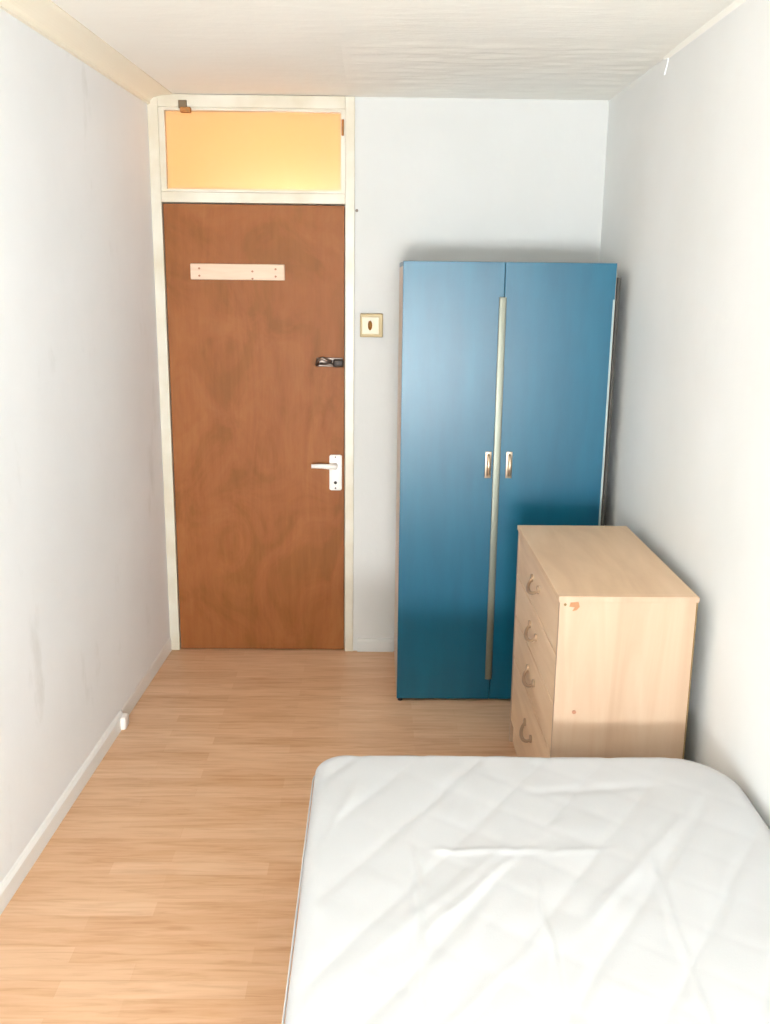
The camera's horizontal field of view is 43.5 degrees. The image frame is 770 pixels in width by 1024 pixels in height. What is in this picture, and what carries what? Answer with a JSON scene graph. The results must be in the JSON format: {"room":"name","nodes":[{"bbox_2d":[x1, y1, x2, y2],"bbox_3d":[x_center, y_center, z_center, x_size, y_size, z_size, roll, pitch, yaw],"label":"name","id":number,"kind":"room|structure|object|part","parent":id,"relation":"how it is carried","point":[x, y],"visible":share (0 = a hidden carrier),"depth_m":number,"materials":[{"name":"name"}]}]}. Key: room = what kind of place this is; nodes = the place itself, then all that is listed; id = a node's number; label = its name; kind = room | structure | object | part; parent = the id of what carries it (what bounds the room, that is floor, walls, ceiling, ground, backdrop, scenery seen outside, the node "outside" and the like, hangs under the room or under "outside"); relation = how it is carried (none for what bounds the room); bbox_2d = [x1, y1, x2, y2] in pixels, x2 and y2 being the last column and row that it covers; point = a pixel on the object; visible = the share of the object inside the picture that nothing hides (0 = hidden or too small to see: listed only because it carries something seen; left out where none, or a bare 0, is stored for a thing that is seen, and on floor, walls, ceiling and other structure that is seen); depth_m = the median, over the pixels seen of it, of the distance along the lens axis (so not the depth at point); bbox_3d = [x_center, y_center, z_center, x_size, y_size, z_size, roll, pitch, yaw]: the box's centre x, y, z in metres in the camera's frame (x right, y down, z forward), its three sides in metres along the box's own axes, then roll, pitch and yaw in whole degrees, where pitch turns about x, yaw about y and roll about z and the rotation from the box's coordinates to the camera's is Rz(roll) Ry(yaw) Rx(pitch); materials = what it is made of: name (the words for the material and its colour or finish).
{"room":"bedroom","nodes":[
{"label":"bedroom","id":0,"kind":"room"},
{"bbox_2d":[0,8,169,883],"bbox_3d":[-1.141,0.226,1.058,0.120,2.408,6.731,1,14,2],"label":"wall","id":1,"kind":"structure","parent":0,"point":[84,598],"depth_m":3.10,"materials":[{"name":"paint"}]},
{"bbox_2d":[0,711,122,914],"bbox_3d":[-1.102,1.473,0.886,0.013,0.066,5.806,1,14,2],"label":"trim","id":2,"kind":"structure","parent":1,"relation":"attached to","point":[32,851],"depth_m":3.02,"materials":[{"name":"white paint"}]},
{"bbox_2d":[0,0,171,103],"bbox_3d":[-1.018,-0.907,0.718,0.104,0.042,6.598,1,14,2],"label":"trim","id":3,"kind":"structure","parent":1,"relation":"attached to","point":[45,17],"depth_m":3.03,"materials":[{"name":"beige paint"}]},
{"bbox_2d":[121,638,171,713],"bbox_3d":[-1.003,0.700,4.099,0.004,0.064,0.769,1,14,2],"label":"baseboard","id":4,"kind":"structure","parent":1,"relation":"attached to","point":[149,675],"depth_m":4.07,"materials":[{"name":"white paint"}]},
{"bbox_2d":[147,96,180,649],"bbox_3d":[-0.962,-0.542,4.257,0.046,2.406,0.124,0,14,-1],"label":"trim","id":5,"kind":"structure","parent":1,"relation":"attached to","point":[152,108],"depth_m":4.18,"materials":[{"name":"beige paint"}]},
{"bbox_2d":[0,649,516,1023],"bbox_3d":[-0.155,1.482,1.248,2.400,0.100,6.720,0,14,-1],"label":"floor","id":6,"kind":"structure","parent":0,"point":[166,892],"depth_m":2.97,"materials":[{"name":"beige laminate"}]},
{"bbox_2d":[121,713,128,729],"bbox_3d":[-1.002,0.803,3.703,0.029,0.050,0.060,0,14,-1],"label":"door stop","id":7,"kind":"object","parent":6,"relation":"on","point":[125,718],"visible":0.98,"depth_m":3.68,"materials":[{"name":"white plastic"}]},
{"bbox_2d":[394,261,620,700],"bbox_3d":[0.460,-0.130,4.011,0.810,1.751,0.566,0,14,-1],"label":"wardrobe","id":8,"kind":"object","parent":6,"relation":"on","point":[506,370],"visible":0.89,"depth_m":3.72,"materials":[{"name":"laminate"}]},
{"bbox_3d":[0.246,-0.081,3.772,0.377,1.739,0.018,0,14,-1],"label":"door","id":9,"kind":"part","parent":8,"relation":"part of","materials":[{"name":"blue paint"}]},
{"bbox_3d":[0.399,-0.179,3.724,0.024,0.104,0.032,0,14,-1],"label":"handle","id":10,"kind":"part","parent":8,"relation":"part of","materials":[{"name":"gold metal"}]},
{"bbox_3d":[0.480,-0.178,3.726,0.024,0.104,0.032,0,14,-1],"label":"handle","id":11,"kind":"part","parent":8,"relation":"part of","materials":[{"name":"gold metal"}]},
{"bbox_3d":[0.643,-0.077,3.778,0.412,1.739,0.018,0,14,-1],"label":"door","id":12,"kind":"part","parent":8,"relation":"part of","materials":[{"name":"blue paint"}]},
{"bbox_2d":[282,755,769,1023],"bbox_3d":[0.365,1.091,1.658,1.101,0.479,1.989,0,14,-1],"label":"bed","id":13,"kind":"object","parent":6,"relation":"on","point":[435,889],"visible":1,"depth_m":1.96,"materials":[{"name":"white fabric"}]},
{"bbox_2d":[509,525,699,758],"bbox_3d":[0.656,0.548,3.161,0.414,0.836,0.799,0,14,-1],"label":"dresser","id":14,"kind":"object","parent":6,"relation":"on","point":[604,640],"visible":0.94,"depth_m":2.77,"materials":[{"name":"brown wood"}]},
{"bbox_3d":[0.663,0.465,3.541,0.381,0.820,0.016,0,14,-1],"label":"panel","id":15,"kind":"part","parent":14,"relation":"part of","materials":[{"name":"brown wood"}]},
{"bbox_3d":[0.463,0.732,3.204,0.031,0.043,0.149,0,14,-1],"label":"handle","id":16,"kind":"part","parent":14,"relation":"part of","materials":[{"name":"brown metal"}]},
{"bbox_3d":[0.465,0.543,3.158,0.031,0.043,0.149,0,14,-1],"label":"handle","id":17,"kind":"part","parent":14,"relation":"part of","materials":[{"name":"beige wood"}]},
{"bbox_3d":[0.467,0.392,3.122,0.031,0.043,0.149,0,14,-1],"label":"handle","id":18,"kind":"part","parent":14,"relation":"part of","materials":[{"name":"beige wood"}]},
{"bbox_3d":[0.484,0.743,3.206,0.017,0.252,0.758,0,14,-1],"label":"drawer","id":19,"kind":"part","parent":14,"relation":"part of","materials":[{"name":"brown wood"}]},
{"bbox_3d":[0.469,0.237,3.084,0.031,0.043,0.149,0,14,-1],"label":"handle","id":20,"kind":"part","parent":14,"relation":"part of","materials":[{"name":"beige wood"}]},
{"bbox_3d":[0.486,0.542,3.158,0.017,0.149,0.758,0,14,-1],"label":"drawer","id":21,"kind":"part","parent":14,"relation":"part of","materials":[{"name":"brown wood"}]},
{"bbox_3d":[0.488,0.392,3.122,0.017,0.149,0.758,0,14,-1],"label":"drawer","id":22,"kind":"part","parent":14,"relation":"part of","materials":[{"name":"brown wood"}]},
{"bbox_3d":[0.490,0.237,3.084,0.017,0.158,0.758,0,14,-1],"label":"drawer","id":23,"kind":"part","parent":14,"relation":"part of","materials":[{"name":"brown wood"}]},
{"bbox_3d":[0.671,0.647,2.785,0.381,0.820,0.016,0,14,-1],"label":"panel","id":24,"kind":"part","parent":14,"relation":"part of","materials":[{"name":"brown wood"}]},
{"bbox_3d":[0.860,0.548,3.163,0.005,0.800,0.790,0,14,-1],"label":"panel","id":25,"kind":"part","parent":14,"relation":"part of","materials":[{"name":"brown wood"}]},
{"bbox_2d":[51,0,734,96],"bbox_3d":[-0.127,-0.970,0.719,2.400,0.100,6.840,0,14,-1],"label":"ceiling","id":26,"kind":"structure","parent":0,"point":[223,47],"depth_m":2.85,"materials":[{"name":"paint"}]},
{"bbox_2d":[353,96,608,650],"bbox_3d":[0.383,-0.534,4.284,1.039,2.408,0.124,0,14,-1],"label":"wall","id":27,"kind":"structure","parent":0,"point":[437,179],"depth_m":4.04,"materials":[{"name":"white paint"}]},
{"bbox_2d":[157,94,344,108],"bbox_3d":[-0.544,-1.684,3.986,0.764,0.049,0.124,0,14,-1],"label":"trim","id":28,"kind":"structure","parent":27,"relation":"attached to","point":[193,100],"depth_m":3.93,"materials":[{"name":"beige paint"}]},
{"bbox_2d":[158,100,344,193],"bbox_3d":[-0.545,-1.504,3.988,0.764,0.354,0.084,0,14,-1],"label":"window","id":29,"kind":"structure","parent":27,"relation":"in","point":[203,149],"depth_m":4.00,"materials":[{"name":"yellow glass"}]},
{"bbox_2d":[161,191,344,204],"bbox_3d":[-0.548,-1.320,4.074,0.764,0.042,0.124,0,14,-1],"label":"trim","id":30,"kind":"structure","parent":27,"relation":"attached to","point":[166,197],"depth_m":4.01,"materials":[{"name":"beige paint"}]},
{"bbox_2d":[163,204,344,648],"bbox_3d":[-0.559,-0.321,4.256,0.757,1.977,0.102,0,14,-1],"label":"door","id":31,"kind":"structure","parent":27,"relation":"in","point":[256,293],"depth_m":4.25,"materials":[{"name":"brown wood"}]},
{"bbox_3d":[-0.265,-0.649,4.167,0.075,0.043,0.032,0,14,-1],"label":"latch knob","id":32,"kind":"part","parent":31,"relation":"part of","materials":[{"name":"grey metal"}]},
{"bbox_3d":[-0.267,-0.202,4.264,0.115,0.026,0.056,0,14,-1],"label":"lever","id":33,"kind":"part","parent":31,"relation":"part of","materials":[{"name":"silver metal"}]},
{"bbox_3d":[-0.220,-0.176,4.300,0.055,0.160,0.009,0,14,-1],"label":"handle","id":34,"kind":"part","parent":31,"relation":"part of","materials":[{"name":"silver metal"}]},
{"bbox_2d":[164,203,344,646],"bbox_3d":[-0.559,-0.336,4.316,0.764,1.986,0.015,0,14,-1],"label":"trim","id":35,"kind":"structure","parent":27,"relation":"attached to","point":[164,203],"depth_m":4.33,"materials":[{"name":"beige paint"}]},
{"bbox_2d":[181,647,344,649],"bbox_3d":[-0.571,0.677,4.563,0.764,0.100,0.110,0,14,-1],"label":"trim","id":36,"kind":"structure","parent":27,"relation":"attached to","point":[344,647],"depth_m":4.50,"materials":[{"name":"brown wood"}]},
{"bbox_2d":[345,96,354,650],"bbox_3d":[-0.155,-0.535,4.267,0.039,2.406,0.124,0,14,-1],"label":"trim","id":37,"kind":"structure","parent":27,"relation":"attached to","point":[349,100],"depth_m":4.18,"materials":[{"name":"beige paint"}]},
{"bbox_2d":[360,313,382,336],"bbox_3d":[-0.058,-0.798,4.133,0.098,0.100,0.035,0,14,-1],"label":"light switch","id":38,"kind":"object","parent":27,"relation":"attached to","point":[371,325],"visible":1,"depth_m":4.13,"materials":[{"name":"beige plastic"}]},
{"bbox_3d":[-0.062,-0.798,4.130,0.074,0.074,0.008,0,14,-1],"label":"plate","id":39,"kind":"part","parent":38,"relation":"part of","materials":[{"name":"beige plastic"}]},
{"bbox_2d":[357,638,392,651],"bbox_3d":[-0.045,0.618,4.487,0.167,0.064,0.012,0,14,-1],"label":"baseboard","id":40,"kind":"structure","parent":27,"relation":"attached to","point":[363,644],"depth_m":4.48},
{"bbox_2d":[599,0,769,828],"bbox_3d":[0.998,0.244,1.086,0.120,2.408,6.720,0,14,-1],"label":"wall","id":41,"kind":"structure","parent":0,"point":[685,227],"depth_m":2.76,"materials":[{"name":"paint"}]},
{"bbox_2d":[340,35,683,99],"bbox_3d":[0.389,-1.569,3.448,1.066,0.006,1.016,0,14,-1],"label":"ceiling","id":42,"kind":"structure","parent":41,"relation":"attached to","point":[374,65],"depth_m":3.34,"materials":[{"name":"paint"}]},
{"bbox_2d":[663,58,668,74],"bbox_3d":[0.923,-1.468,3.177,0.004,0.056,0.059,0,14,-1],"label":"trim","id":43,"kind":"structure","parent":41,"relation":"attached to","point":[665,62],"depth_m":3.17,"materials":[{"name":"paint"}]},
{"bbox_2d":[663,0,745,59],"bbox_3d":[0.951,-0.813,0.362,0.010,0.014,5.810,0,14,-1],"label":"trim","id":44,"kind":"structure","parent":41,"relation":"attached to","point":[736,3],"depth_m":2.78,"materials":[{"name":"paint"}]}
]}

